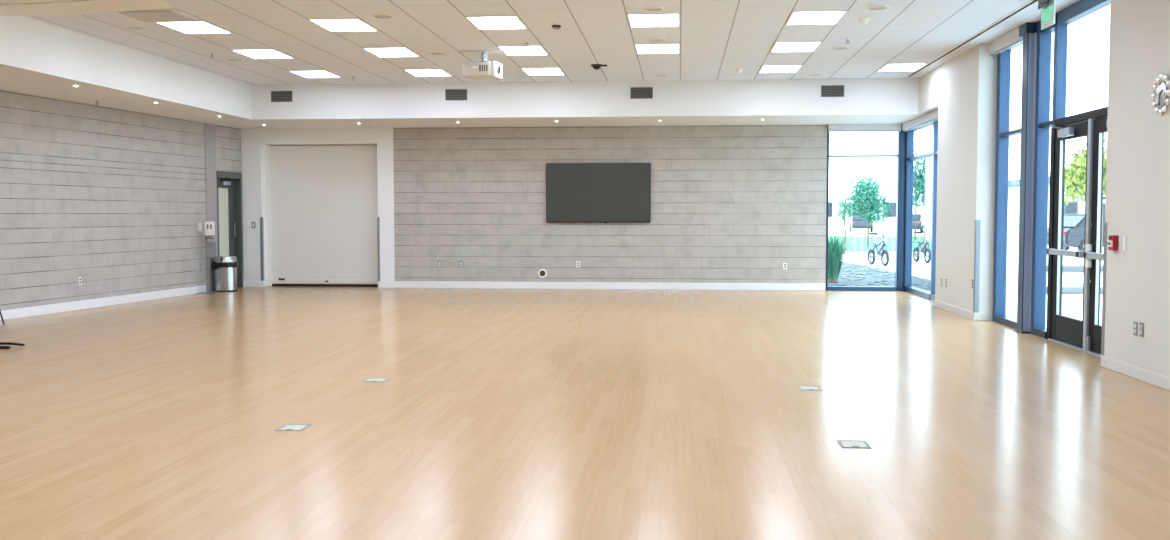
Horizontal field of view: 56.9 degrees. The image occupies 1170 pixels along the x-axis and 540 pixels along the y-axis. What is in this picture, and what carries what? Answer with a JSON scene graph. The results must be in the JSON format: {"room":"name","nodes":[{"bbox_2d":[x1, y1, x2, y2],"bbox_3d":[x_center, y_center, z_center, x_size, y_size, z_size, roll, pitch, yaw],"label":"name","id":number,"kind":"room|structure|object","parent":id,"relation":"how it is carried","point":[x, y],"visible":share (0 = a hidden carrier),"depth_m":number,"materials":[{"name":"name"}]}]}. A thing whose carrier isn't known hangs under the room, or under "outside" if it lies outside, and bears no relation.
{"room":"community hall","nodes":[
{"label":"community hall","id":0,"kind":"room"},
{"bbox_2d":[0,90,241,310],"bbox_3d":[-8.442,-0.573,8.885,0.300,2.930,22.732,1,3,10],"label":"wall","id":1,"kind":"structure","parent":0,"point":[113,199],"depth_m":15.72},
{"bbox_2d":[0,285,205,320],"bbox_3d":[-8.285,0.832,8.922,0.028,0.129,22.716,1,3,10],"label":"baseboard","id":2,"kind":"structure","parent":1,"relation":"attached to","point":[100,302],"depth_m":15.68,"materials":[{"name":"white"}]},
{"bbox_2d":[197,223,201,231],"bbox_3d":[-6.605,-0.733,18.517,0.033,0.150,0.100,1,3,10],"label":"card reader","id":3,"kind":"object","parent":1,"relation":"attached to","point":[198,224],"visible":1,"depth_m":18.49,"materials":[{"name":"white plastic"}]},
{"bbox_2d":[204,123,217,291],"bbox_3d":[-6.543,-1.089,18.919,0.012,2.930,0.366,1,3,10],"label":"pier","id":4,"kind":"object","parent":1,"relation":"attached to","point":[209,129],"visible":0.71,"depth_m":18.90,"materials":[{"name":"grey paint"}]},
{"bbox_2d":[216,171,243,286],"bbox_3d":[-6.549,-0.719,19.600,0.255,2.120,0.923,1,3,10],"label":"door","id":5,"kind":"structure","parent":1,"relation":"in","point":[229,184],"depth_m":19.86,"materials":[{"name":"grey metal"}]},
{"bbox_2d":[241,128,394,286],"bbox_3d":[-5.049,-1.151,20.135,3.145,2.930,0.432,0,3,5],"label":"door surround","id":6,"kind":"object","parent":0,"point":[254,142],"visible":0.71,"depth_m":19.90,"materials":[{"name":"white paint"}]},
{"bbox_2d":[260,217,263,280],"bbox_3d":[-5.999,-0.392,20.068,0.040,1.180,0.068,0,3,5],"label":"guard","id":7,"kind":"object","parent":6,"relation":"attached to","point":[261,218],"visible":1,"depth_m":20.04,"materials":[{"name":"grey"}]},
{"bbox_2d":[266,145,377,286],"bbox_3d":[-4.870,-1.012,20.203,2.190,2.645,0.080,0,3,5],"label":"door","id":8,"kind":"structure","parent":6,"relation":"attached to","point":[322,203],"depth_m":20.20,"materials":[{"name":"beige paint"}]},
{"bbox_2d":[377,217,379,280],"bbox_3d":[-3.787,-0.382,19.876,0.040,1.180,0.068,0,3,5],"label":"guard","id":9,"kind":"object","parent":6,"relation":"attached to","point":[378,218],"visible":1,"depth_m":19.84,"materials":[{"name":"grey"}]},
{"bbox_2d":[25,0,1108,84],"bbox_3d":[-2.564,-2.714,8.476,15.400,0.250,23.700,0,3,5],"label":"ceiling","id":10,"kind":"structure","parent":0,"point":[716,38],"depth_m":13.07,"materials":[{"name":"tile"}]},
{"bbox_2d":[0,0,75,3],"bbox_3d":[-5.269,-2.662,10.277,1.900,0.080,0.810,0,3,5],"label":"trim","id":11,"kind":"structure","parent":10,"relation":"attached to","point":[1,1],"depth_m":10.63,"materials":[{"name":"white paint"}]},
{"bbox_2d":[0,0,177,15],"bbox_3d":[-5.204,-2.700,11.019,1.900,0.080,0.600,0,3,5],"label":"ceiling band","id":12,"kind":"object","parent":10,"relation":"attached to","point":[78,7],"visible":1,"depth_m":11.03,"materials":[{"name":"white paint"}]},
{"bbox_2d":[125,25,145,28],"bbox_3d":[-5.162,-2.788,12.418,0.224,0.009,0.224,0,3,5],"label":"ceiling speaker","id":13,"kind":"object","parent":10,"relation":"attached to","point":[130,26],"visible":1,"depth_m":12.40,"materials":[{"name":"white plastic"}]},
{"bbox_2d":[0,15,287,128],"bbox_3d":[-8.100,-2.326,8.903,3.500,0.570,22.950,0,3,5],"label":"bulkhead","id":14,"kind":"object","parent":10,"relation":"attached to","point":[38,58],"visible":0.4,"depth_m":13.90,"materials":[{"name":"white paint"}]},
{"bbox_2d":[113,8,198,22],"bbox_3d":[-4.605,-2.735,11.641,0.645,0.034,0.665,0,3,5],"label":"access panel","id":15,"kind":"object","parent":10,"relation":"attached to","point":[168,14],"visible":0.85,"depth_m":11.58,"materials":[{"name":"white plastic"}]},
{"bbox_2d":[155,20,232,33],"bbox_3d":[-4.479,-2.785,12.399,0.570,0.012,0.780,0,3,5],"label":"recessed light","id":16,"kind":"object","parent":10,"relation":"in","point":[201,26],"visible":0.84,"depth_m":12.39,"materials":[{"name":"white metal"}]},
{"bbox_2d":[160,22,228,32],"bbox_3d":[-4.479,-2.786,12.399,0.534,0.008,0.744,0,3,5],"label":"diffuser","id":17,"kind":"object","parent":16,"relation":"attached to","point":[184,27],"depth_m":12.39,"materials":[{"name":"white plastic"}]},
{"bbox_2d":[226,58,242,60],"bbox_3d":[-4.875,-2.921,15.019,0.224,0.009,0.224,0,3,5],"label":"ceiling speaker","id":18,"kind":"object","parent":10,"relation":"attached to","point":[229,59],"visible":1,"depth_m":14.97,"materials":[{"name":"white plastic"}]},
{"bbox_2d":[231,49,294,58],"bbox_3d":[-4.301,-2.890,14.448,0.570,0.012,0.780,0,3,5],"label":"recessed light","id":19,"kind":"object","parent":10,"relation":"in","point":[253,53],"visible":1,"depth_m":14.39,"materials":[{"name":"white plastic"}]},
{"bbox_2d":[289,70,341,77],"bbox_3d":[-4.120,-2.998,16.527,0.570,0.012,0.780,0,3,5],"label":"recessed light","id":20,"kind":"object","parent":10,"relation":"in","point":[305,73],"visible":1,"depth_m":16.52,"materials":[{"name":"white plastic"}]},
{"bbox_2d":[308,18,377,31],"bbox_3d":[-2.731,-2.777,12.247,0.570,0.012,0.780,0,3,5],"label":"recessed light","id":21,"kind":"object","parent":10,"relation":"in","point":[330,24],"visible":1,"depth_m":12.19,"materials":[{"name":"white plastic"}]},
{"bbox_2d":[372,14,392,17],"bbox_3d":[-2.193,-2.751,11.709,0.224,0.009,0.224,0,3,5],"label":"ceiling speaker","id":22,"kind":"object","parent":10,"relation":"attached to","point":[374,15],"visible":1,"depth_m":11.69,"materials":[{"name":"white plastic"}]},
{"bbox_2d":[374,15,390,17],"bbox_3d":[-2.193,-2.749,11.709,0.190,0.002,0.190,0,3,5],"label":"grille","id":23,"kind":"object","parent":22,"relation":"attached to","point":[377,16],"depth_m":11.71,"materials":[{"name":"beige metal"}]},
{"bbox_2d":[363,47,419,56],"bbox_3d":[-2.553,-2.883,14.296,0.570,0.012,0.780,0,3,5],"label":"recessed light","id":24,"kind":"object","parent":10,"relation":"in","point":[378,51],"visible":1,"depth_m":14.21,"materials":[{"name":"white plastic"}]},
{"bbox_2d":[404,69,451,76],"bbox_3d":[-2.371,-2.990,16.376,0.570,0.012,0.780,0,3,5],"label":"recessed light","id":25,"kind":"object","parent":10,"relation":"in","point":[416,72],"visible":1,"depth_m":16.32,"materials":[{"name":"white plastic"}]},
{"bbox_2d":[406,70,449,75],"bbox_3d":[-2.371,-2.991,16.375,0.534,0.008,0.744,0,3,5],"label":"diffuser","id":26,"kind":"object","parent":25,"relation":"attached to","point":[414,72],"depth_m":16.32,"materials":[{"name":"white plastic"}]},
{"bbox_2d":[429,51,445,53],"bbox_3d":[-1.960,-2.888,14.375,0.224,0.009,0.224,0,3,5],"label":"ceiling speaker","id":27,"kind":"object","parent":10,"relation":"attached to","point":[433,52],"visible":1,"depth_m":14.32,"materials":[{"name":"white plastic"}]},
{"bbox_2d":[459,49,505,79],"bbox_3d":[-1.341,-2.706,14.246,0.600,0.360,0.338,1,3,14],"label":"projector","id":28,"kind":"object","parent":10,"relation":"hanging from","point":[479,70],"visible":1,"depth_m":14.12,"materials":[{"name":"grey plastic"}]},
{"bbox_2d":[479,65,487,70],"bbox_3d":[-1.324,-2.632,14.078,0.115,0.080,0.006,1,3,14],"label":"grille","id":29,"kind":"object","parent":28,"relation":"attached to","point":[481,67],"depth_m":14.07,"materials":[{"name":"white plastic"}]},
{"bbox_2d":[465,15,526,29],"bbox_3d":[-0.983,-2.769,12.095,0.570,0.012,0.780,0,3,5],"label":"recessed light","id":30,"kind":"object","parent":10,"relation":"in","point":[512,21],"visible":1,"depth_m":12.06,"materials":[{"name":"white plastic"}]},
{"bbox_2d":[497,45,548,55],"bbox_3d":[-0.804,-2.875,14.144,0.570,0.012,0.780,0,3,5],"label":"recessed light","id":31,"kind":"object","parent":10,"relation":"in","point":[511,50],"visible":1,"depth_m":14.12,"materials":[{"name":"white plastic"}]},
{"bbox_2d":[521,67,564,74],"bbox_3d":[-0.623,-2.982,16.224,0.570,0.012,0.780,0,3,5],"label":"recessed light","id":32,"kind":"object","parent":10,"relation":"in","point":[549,70],"visible":1,"depth_m":16.20,"materials":[{"name":"white plastic"}]},
{"bbox_2d":[551,23,561,29],"bbox_3d":[-0.323,-2.750,12.199,0.124,0.062,0.124,0,3,5],"label":"smoke detector","id":33,"kind":"object","parent":10,"relation":"attached to","point":[556,26],"visible":1,"depth_m":12.16,"materials":[{"name":"white plastic"}]},
{"bbox_2d":[251,78,924,127],"bbox_3d":[0.132,-2.824,18.588,11.220,0.570,2.200,0,3,5],"label":"bulkhead","id":34,"kind":"object","parent":10,"relation":"attached to","point":[865,100],"visible":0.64,"depth_m":17.61,"materials":[{"name":"white paint"}]},
{"bbox_2d":[271,91,291,101],"bbox_3d":[-5.035,-2.880,17.924,0.360,0.180,0.012,0,3,5],"label":"air vent","id":35,"kind":"object","parent":34,"relation":"attached to","point":[276,96],"visible":1,"depth_m":17.93,"materials":[{"name":"grey metal"}]},
{"bbox_2d":[445,89,466,99],"bbox_3d":[-2.106,-2.867,17.669,0.360,0.180,0.012,0,3,5],"label":"air vent","id":36,"kind":"object","parent":34,"relation":"attached to","point":[450,94],"visible":1,"depth_m":17.67,"materials":[{"name":"grey metal"}]},
{"bbox_2d":[630,87,652,98],"bbox_3d":[0.913,-2.854,17.407,0.360,0.180,0.012,0,3,5],"label":"air vent","id":37,"kind":"object","parent":34,"relation":"attached to","point":[635,92],"visible":1,"depth_m":17.41,"materials":[{"name":"grey metal"}]},
{"bbox_2d":[821,85,843,96],"bbox_3d":[3.931,-2.840,17.145,0.360,0.180,0.012,0,3,5],"label":"air vent","id":38,"kind":"object","parent":34,"relation":"attached to","point":[826,90],"visible":1,"depth_m":17.15,"materials":[{"name":"grey metal"}]},
{"bbox_2d":[591,64,606,69],"bbox_3d":[0.201,-2.918,15.542,0.235,0.070,0.170,0,3,5],"label":"dome camera","id":39,"kind":"object","parent":10,"relation":"attached to","point":[595,66],"visible":1,"depth_m":15.49,"materials":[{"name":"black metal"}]},
{"bbox_2d":[642,6,663,10],"bbox_3d":[0.712,-2.729,11.286,0.224,0.009,0.224,0,3,5],"label":"ceiling speaker","id":40,"kind":"object","parent":10,"relation":"attached to","point":[651,8],"visible":1,"depth_m":11.26,"materials":[{"name":"white plastic"}]},
{"bbox_2d":[644,8,660,10],"bbox_3d":[0.712,-2.728,11.286,0.190,0.002,0.190,0,3,5],"label":"grille","id":41,"kind":"object","parent":40,"relation":"attached to","point":[647,9],"depth_m":11.31,"materials":[{"name":"beige metal"}]},
{"bbox_2d":[627,13,679,26],"bbox_3d":[0.766,-2.762,11.943,0.570,0.012,0.780,0,3,5],"label":"recessed light","id":42,"kind":"object","parent":10,"relation":"in","point":[636,19],"visible":1,"depth_m":11.88,"materials":[{"name":"white plastic"}]},
{"bbox_2d":[648,38,665,41],"bbox_3d":[0.887,-2.833,13.306,0.224,0.009,0.224,0,3,5],"label":"ceiling speaker","id":43,"kind":"object","parent":10,"relation":"attached to","point":[652,39],"visible":1,"depth_m":13.26,"materials":[{"name":"white plastic"}]},
{"bbox_2d":[635,43,679,53],"bbox_3d":[0.944,-2.867,13.992,0.570,0.012,0.780,0,3,5],"label":"recessed light","id":44,"kind":"object","parent":10,"relation":"in","point":[659,48],"visible":1,"depth_m":13.96,"materials":[{"name":"white plastic"}]},
{"bbox_2d":[734,68,742,72],"bbox_3d":[2.270,-2.943,15.954,0.124,0.062,0.124,0,3,5],"label":"detector","id":45,"kind":"object","parent":10,"relation":"attached to","point":[738,70],"visible":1,"depth_m":15.92,"materials":[{"name":"white plastic"}]},
{"bbox_2d":[758,64,802,72],"bbox_3d":[2.874,-2.966,15.920,0.570,0.012,0.780,0,3,5],"label":"recessed light","id":46,"kind":"object","parent":10,"relation":"in","point":[765,68],"visible":1,"depth_m":15.87,"materials":[{"name":"white plastic"}]},
{"bbox_2d":[760,66,799,71],"bbox_3d":[2.874,-2.967,15.920,0.534,0.008,0.744,0,3,5],"label":"diffuser","id":47,"kind":"object","parent":46,"relation":"attached to","point":[764,68],"depth_m":15.87,"materials":[{"name":"white plastic"}]},
{"bbox_2d":[770,41,821,51],"bbox_3d":[2.693,-2.859,13.841,0.570,0.012,0.780,0,3,5],"label":"recessed light","id":48,"kind":"object","parent":10,"relation":"in","point":[806,46],"visible":1,"depth_m":13.79,"materials":[{"name":"white plastic"}]},
{"bbox_2d":[785,10,846,24],"bbox_3d":[2.514,-2.754,11.791,0.570,0.012,0.780,0,3,5],"label":"recessed light","id":49,"kind":"object","parent":10,"relation":"in","point":[822,16],"visible":1,"depth_m":11.76,"materials":[{"name":"white plastic"}]},
{"bbox_2d":[832,46,849,49],"bbox_3d":[3.302,-2.866,13.948,0.224,0.009,0.224,0,3,5],"label":"ceiling speaker","id":50,"kind":"object","parent":10,"relation":"attached to","point":[839,47],"visible":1,"depth_m":13.90,"materials":[{"name":"white plastic"}]},
{"bbox_2d":[858,18,869,24],"bbox_3d":[3.074,-2.735,11.904,0.124,0.062,0.124,0,3,5],"label":"detector","id":51,"kind":"object","parent":10,"relation":"attached to","point":[863,21],"visible":1,"depth_m":11.87,"materials":[{"name":"white plastic"}]},
{"bbox_2d":[867,5,888,9],"bbox_3d":[3.045,-2.726,11.223,0.224,0.009,0.224,0,3,5],"label":"ceiling speaker","id":52,"kind":"object","parent":10,"relation":"attached to","point":[876,7],"visible":1,"depth_m":11.20,"materials":[{"name":"white plastic"}]},
{"bbox_2d":[869,6,886,8],"bbox_3d":[3.045,-2.724,11.224,0.190,0.002,0.190,0,3,5],"label":"grille","id":53,"kind":"object","parent":52,"relation":"attached to","point":[870,7],"depth_m":11.20,"materials":[{"name":"white metal"}]},
{"bbox_2d":[877,63,927,71],"bbox_3d":[4.622,-2.958,15.768,0.570,0.012,0.780,0,3,5],"label":"recessed light","id":54,"kind":"object","parent":10,"relation":"in","point":[889,66],"visible":1,"depth_m":15.65,"materials":[{"name":"white plastic"}]},
{"bbox_2d":[906,0,1038,76],"bbox_3d":[4.786,-2.861,13.809,0.090,0.006,6.200,0,3,5],"label":"ceiling vent","id":55,"kind":"object","parent":10,"relation":"in","point":[1032,2],"visible":1,"depth_m":12.84,"materials":[{"name":"white metal"}]},
{"bbox_2d":[1038,0,1055,29],"bbox_3d":[4.563,-2.551,10.658,0.085,0.300,0.400,0,3,5],"label":"exit sign","id":56,"kind":"object","parent":10,"relation":"hanging from","point":[1047,7],"visible":1,"depth_m":10.64,"materials":[{"name":"green plastic"}]},
{"bbox_2d":[0,286,1169,539],"bbox_3d":[-2.712,1.035,8.582,15.120,0.250,23.500,0,3,5],"label":"floor","id":57,"kind":"structure","parent":0,"point":[500,414],"depth_m":7.05,"materials":[{"name":"brown wood"}]},
{"bbox_2d":[0,342,24,348],"bbox_3d":[-6.084,0.232,11.025,0.710,1.096,0.712,0,3,5],"label":"stand base","id":58,"kind":"object","parent":57,"relation":"on","point":[1,343],"visible":1,"depth_m":11.03,"materials":[{"name":"black metal"}]},
{"bbox_2d":[197,221,217,293],"bbox_3d":[-6.477,-0.216,18.505,0.310,1.230,0.260,0,3,-9],"label":"stand","id":59,"kind":"object","parent":57,"relation":"on","point":[210,247],"visible":1,"depth_m":18.48,"materials":[{"name":"grey metal"}]},
{"bbox_2d":[205,221,214,236],"bbox_3d":[-6.407,-0.696,18.441,0.165,0.265,0.126,0,3,5],"label":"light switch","id":60,"kind":"object","parent":59,"relation":"on","point":[209,225],"depth_m":18.39,"materials":[{"name":"white plastic"}]},
{"bbox_2d":[212,256,237,291],"bbox_3d":[-6.311,0.064,18.966,0.433,0.622,0.435,0,3,5],"label":"trash can","id":61,"kind":"object","parent":57,"relation":"on","point":[225,267],"visible":0.98,"depth_m":18.80,"materials":[{"name":"silver metal"}]},
{"bbox_2d":[274,424,311,430],"bbox_3d":[-1.849,0.998,6.846,0.170,0.004,0.200,0,3,5],"label":"box","id":62,"kind":"object","parent":57,"relation":"on","point":[287,427],"visible":1,"depth_m":6.84,"materials":[{"name":"silver metal"}]},
{"bbox_2d":[362,378,389,381],"bbox_3d":[-1.703,0.897,8.808,0.170,0.004,0.200,0,3,5],"label":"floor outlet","id":63,"kind":"object","parent":57,"relation":"on","point":[368,379],"visible":1,"depth_m":8.80,"materials":[{"name":"grey"}]},
{"bbox_2d":[798,386,821,389],"bbox_3d":[1.749,0.918,8.398,0.170,0.004,0.200,0,3,5],"label":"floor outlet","id":64,"kind":"object","parent":57,"relation":"on","point":[799,387],"visible":1,"depth_m":8.42,"materials":[{"name":"grey"}]},
{"bbox_2d":[837,440,870,447],"bbox_3d":[1.581,1.023,6.348,0.170,0.004,0.200,0,3,5],"label":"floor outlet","id":65,"kind":"object","parent":57,"relation":"on","point":[843,443],"visible":1,"depth_m":6.33,"materials":[{"name":"grey"}]},
{"bbox_2d":[935,43,997,320],"bbox_3d":[5.236,-1.158,14.722,0.365,3.500,2.120,0,3,5],"label":"wall pier","id":66,"kind":"object","parent":57,"relation":"on","point":[967,97],"visible":0.79,"depth_m":14.20,"materials":[{"name":"white paint"}]},
{"bbox_2d":[934,300,992,320],"bbox_3d":[5.161,0.539,14.811,0.235,0.100,2.130,0,3,5],"label":"baseboard","id":67,"kind":"object","parent":66,"relation":"attached to","point":[956,310],"visible":1,"depth_m":14.20,"materials":[{"name":"white paint"}]},
{"bbox_2d":[973,220,980,312],"bbox_3d":[4.990,-0.047,13.758,0.059,1.180,0.055,0,3,5],"label":"guard","id":68,"kind":"object","parent":66,"relation":"attached to","point":[977,222],"visible":1,"depth_m":13.73,"materials":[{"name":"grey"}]},
{"bbox_2d":[992,0,1109,337],"bbox_3d":[5.017,-0.998,11.598,0.240,3.500,4.150,0,3,5],"label":"window","id":69,"kind":"structure","parent":66,"relation":"attached to","point":[1036,123],"depth_m":12.18,"materials":[{"name":"blue"}]},
{"bbox_2d":[989,27,1022,55],"bbox_3d":[5.082,-2.739,12.983,0.115,0.165,1.195,0,3,5],"label":"roller shade","id":70,"kind":"object","parent":69,"relation":"attached to","point":[1012,38],"visible":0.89,"depth_m":12.92,"materials":[{"name":"white fabric"}]},
{"bbox_2d":[1046,106,1107,356],"bbox_3d":[4.943,-0.377,10.631,0.225,2.360,2.150,0,3,5],"label":"door","id":71,"kind":"structure","parent":69,"relation":"attached to","point":[1084,335],"depth_m":10.71,"materials":[{"name":"black metal"}]},
{"bbox_2d":[393,125,826,289],"bbox_3d":[0.401,-1.124,19.607,7.805,2.930,0.300,0,3,5],"label":"wall","id":72,"kind":"structure","parent":0,"point":[730,203],"depth_m":19.44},
{"bbox_2d":[244,281,824,290],"bbox_3d":[-1.034,0.276,19.689,10.655,0.125,0.130,0,3,5],"label":"baseboard","id":73,"kind":"structure","parent":72,"relation":"attached to","point":[398,284],"depth_m":19.53,"materials":[{"name":"white"}]},
{"bbox_2d":[538,269,546,277],"bbox_3d":[-0.771,0.061,19.613,0.170,0.170,0.014,0,3,5],"label":"port","id":74,"kind":"object","parent":72,"relation":"attached to","point":[542,273],"visible":1,"depth_m":19.61,"materials":[{"name":"white plastic"}]},
{"bbox_2d":[546,163,650,222],"bbox_3d":[0.238,-1.379,19.419,1.880,1.076,0.076,0,3,5],"label":"tv","id":75,"kind":"object","parent":72,"relation":"attached to","point":[575,192],"visible":1,"depth_m":19.38,"materials":[{"name":"black"}]},
{"bbox_2d":[918,67,938,113],"bbox_3d":[5.386,-2.710,16.363,0.365,0.570,1.330,0,3,5],"label":"wall","id":76,"kind":"structure","parent":0,"point":[929,82],"depth_m":16.36,"materials":[{"name":"white paint"}]},
{"bbox_2d":[826,120,937,300],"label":"window","id":77,"kind":"structure","parent":76,"relation":"in","point":[905,140],"depth_m":18.96,"materials":[{"name":"blue"}]},
{"bbox_2d":[828,124,901,131],"bbox_3d":[4.904,-2.491,18.941,1.250,0.129,0.095,0,3,5],"label":"roller shade","id":78,"kind":"object","parent":77,"relation":"attached to","point":[831,127],"visible":1,"depth_m":18.91,"materials":[{"name":"white fabric"}]},
{"bbox_2d":[902,110,937,131],"bbox_3d":[5.449,-2.401,17.283,0.105,0.139,3.100,0,3,5],"label":"roller shade","id":79,"kind":"object","parent":77,"relation":"attached to","point":[928,118],"visible":0.58,"depth_m":17.41,"materials":[{"name":"white fabric"}]},
{"bbox_2d":[1104,0,1169,377],"bbox_3d":[4.214,-0.554,2.987,0.365,3.500,13.130,0,3,5],"label":"wall","id":80,"kind":"structure","parent":0,"point":[1137,201],"depth_m":8.88,"materials":[{"name":"white paint"}]},
{"bbox_2d":[1101,222,1106,355],"bbox_3d":[4.622,0.169,9.562,0.054,1.180,0.060,0,3,5],"label":"guard","id":81,"kind":"object","parent":80,"relation":"attached to","point":[1105,223],"visible":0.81,"depth_m":9.55,"materials":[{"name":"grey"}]},
{"bbox_2d":[1107,235,1117,250],"bbox_3d":[4.551,-0.234,9.316,0.058,0.130,0.110,0,3,5],"label":"fire alarm","id":82,"kind":"object","parent":80,"relation":"attached to","point":[1112,243],"visible":1,"depth_m":9.27,"materials":[{"name":"red plastic"}]},
{"bbox_2d":[1122,237,1126,249],"bbox_3d":[4.558,-0.225,9.127,0.010,0.116,0.072,0,3,5],"label":"wall switch","id":83,"kind":"object","parent":80,"relation":"attached to","point":[1124,243],"visible":1,"depth_m":9.11,"materials":[{"name":"white plastic"}]},
{"bbox_2d":[1101,355,1169,390],"bbox_3d":[4.027,1.143,3.088,0.010,0.100,13.125,0,3,5],"label":"baseboard","id":84,"kind":"structure","parent":80,"relation":"attached to","point":[1161,381],"depth_m":8.86,"materials":[{"name":"white paint"}]},
{"bbox_2d":[1133,321,1137,335],"bbox_3d":[4.535,0.483,8.902,0.010,0.116,0.072,0,3,5],"label":"wall outlet","id":85,"kind":"object","parent":80,"relation":"attached to","point":[1135,324],"visible":1,"depth_m":8.89,"materials":[{"name":"grey plastic"}]},
{"bbox_2d":[1139,322,1143,336],"bbox_3d":[4.525,0.484,8.782,0.010,0.116,0.072,0,3,5],"label":"wall outlet","id":86,"kind":"object","parent":80,"relation":"attached to","point":[1141,327],"visible":1,"depth_m":8.77,"materials":[{"name":"grey plastic"}]},
{"bbox_2d":[1151,73,1169,115],"bbox_3d":[4.489,-1.370,8.419,0.035,0.334,0.334,0,3,5],"label":"wall clock","id":87,"kind":"object","parent":80,"relation":"attached to","point":[1162,94],"visible":1,"depth_m":8.40,"materials":[{"name":"silver metal"}]},
{"label":"outside","id":88,"kind":"structure","parent":0,"visible":0},
{"bbox_2d":[828,227,1103,327],"bbox_3d":[56.745,-2.276,75.349,220.000,0.300,280.000,0,3,5],"label":"ground","id":89,"kind":"structure","parent":88,"point":[1072,304],"depth_m":30.69,"materials":[{"name":"concrete"}]},
{"bbox_2d":[836,196,853,253],"bbox_3d":[9.473,-1.632,39.317,0.623,2.122,0.562,-1,3,-16],"label":"sapling","id":90,"kind":"object","parent":89,"relation":"on","point":[846,210],"visible":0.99,"depth_m":39.24,"materials":[{"name":"green plant"}]},
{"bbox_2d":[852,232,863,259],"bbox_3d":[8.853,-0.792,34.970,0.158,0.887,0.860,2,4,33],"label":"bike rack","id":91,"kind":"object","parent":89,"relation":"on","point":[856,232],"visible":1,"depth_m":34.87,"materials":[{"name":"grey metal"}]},
{"bbox_2d":[850,214,872,231],"bbox_3d":[23.115,-3.930,90.252,1.850,1.470,4.295,1,3,15],"label":"car","id":92,"kind":"object","parent":89,"relation":"on","point":[857,222],"visible":0.62,"depth_m":88.38,"materials":[{"name":"paint"}]},
{"bbox_2d":[828,262,929,290],"bbox_3d":[5.824,0.087,26.032,4.100,0.050,13.200,0,3,5],"label":"gravel bed","id":93,"kind":"object","parent":89,"relation":"on","point":[869,277],"visible":0.06,"depth_m":22.91,"materials":[{"name":"grey gravel"}]},
{"bbox_2d":[828,229,852,281],"bbox_3d":[5.100,-0.318,22.280,0.970,1.124,0.899,-1,3,-23],"label":"ornamental grass","id":94,"kind":"object","parent":93,"relation":"on","point":[835,252],"depth_m":22.13,"materials":[{"name":"green plant"}]},
{"bbox_2d":[830,264,930,288],"bbox_3d":[5.904,0.096,25.095,3.022,0.084,11.091,0,3,2],"label":"gravel stones","id":95,"kind":"object","parent":93,"relation":"on","point":[843,275],"visible":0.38,"depth_m":24.29},
{"bbox_2d":[875,232,882,258],"bbox_3d":[9.587,-0.804,35.207,0.158,0.887,0.860,2,4,33],"label":"bike rack","id":96,"kind":"object","parent":89,"relation":"on","point":[876,232],"visible":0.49,"depth_m":34.96,"materials":[{"name":"grey metal"}]},
{"bbox_2d":[828,236,930,251],"bbox_3d":[16.440,-1.460,56.286,15.000,0.030,29.000,0,3,5],"label":"fence","id":97,"kind":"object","parent":89,"relation":"on","point":[850,247],"depth_m":54.66,"materials":[{"name":"white metal"}]},
{"bbox_2d":[847,176,890,246],"bbox_3d":[12.344,-2.541,46.986,1.804,3.147,1.698,2,3,27],"label":"young tree","id":98,"kind":"object","parent":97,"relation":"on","point":[866,195],"visible":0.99,"depth_m":46.73,"materials":[{"name":"green plant"}]},
{"bbox_2d":[893,138,932,239],"bbox_3d":[18.512,-4.539,60.476,2.752,5.751,1.992,0,3,5],"label":"sparse tree","id":99,"kind":"object","parent":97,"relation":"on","point":[922,149],"visible":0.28,"depth_m":60.46,"materials":[{"name":"green plant"}]},
{"bbox_2d":[828,195,931,226],"bbox_3d":[30.627,-7.253,132.648,31.600,3.750,11.600,0,3,5],"label":"building","id":100,"kind":"structure","parent":89,"relation":"on","point":[890,221],"depth_m":127.25,"materials":[{"name":"grey"}]},
{"bbox_2d":[867,227,892,265],"bbox_3d":[8.305,-0.676,30.590,0.787,1.102,1.069,1,3,25],"label":"bicycle","id":101,"kind":"object","parent":89,"relation":"on","point":[871,251],"visible":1,"depth_m":30.45,"materials":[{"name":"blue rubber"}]},
{"bbox_2d":[884,232,893,259],"bbox_3d":[9.840,-0.788,34.884,0.158,0.887,0.860,2,4,33],"label":"bike rack","id":102,"kind":"object","parent":89,"relation":"on","point":[887,233],"visible":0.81,"depth_m":35.14,"materials":[{"name":"grey metal"}]},
{"bbox_2d":[913,214,928,232],"bbox_3d":[26.155,-3.710,85.978,1.850,1.470,4.295,1,3,25],"label":"car","id":103,"kind":"object","parent":89,"relation":"on","point":[920,217],"visible":0.36,"depth_m":84.27,"materials":[{"name":"black paint"}]},
{"bbox_2d":[913,226,930,262],"bbox_3d":[10.073,-0.770,32.408,0.708,1.102,1.192,-2,3,-30],"label":"bicycle","id":104,"kind":"object","parent":89,"relation":"on","point":[916,252],"visible":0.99,"depth_m":32.27,"materials":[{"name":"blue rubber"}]},
{"bbox_2d":[913,158,931,245],"bbox_3d":[12.820,-2.588,40.925,1.242,3.866,1.313,0,3,5],"label":"street tree","id":105,"kind":"object","parent":89,"relation":"on","point":[923,184],"visible":0.83,"depth_m":40.83,"materials":[{"name":"green plant"}]},
{"bbox_2d":[1007,176,1105,237],"bbox_3d":[38.270,-3.662,64.825,24.600,3.550,13.600,0,3,5],"label":"building","id":106,"kind":"structure","parent":89,"relation":"on","point":[1076,207],"depth_m":67.25,"materials":[{"name":"grey"}]},
{"bbox_2d":[1046,265,1102,293],"bbox_3d":[11.306,0.182,19.805,6.100,0.500,0.750,0,3,5],"label":"wall","id":107,"kind":"structure","parent":89,"relation":"on","point":[1072,279],"depth_m":19.91,"materials":[{"name":"grey stone"}]},
{"bbox_2d":[1047,214,1104,250],"bbox_3d":[19.092,-1.316,39.478,4.295,1.470,1.850,0,3,-7],"label":"car","id":108,"kind":"object","parent":89,"relation":"on","point":[1074,224],"visible":0.16,"depth_m":38.53,"materials":[{"name":"black paint"}]},
{"bbox_2d":[1048,136,1106,261],"bbox_3d":[15.712,-2.291,33.353,2.897,4.050,2.300,0,3,5],"label":"street tree","id":109,"kind":"object","parent":89,"relation":"on","point":[1076,174],"visible":0.42,"depth_m":32.98,"materials":[{"name":"green plant"}]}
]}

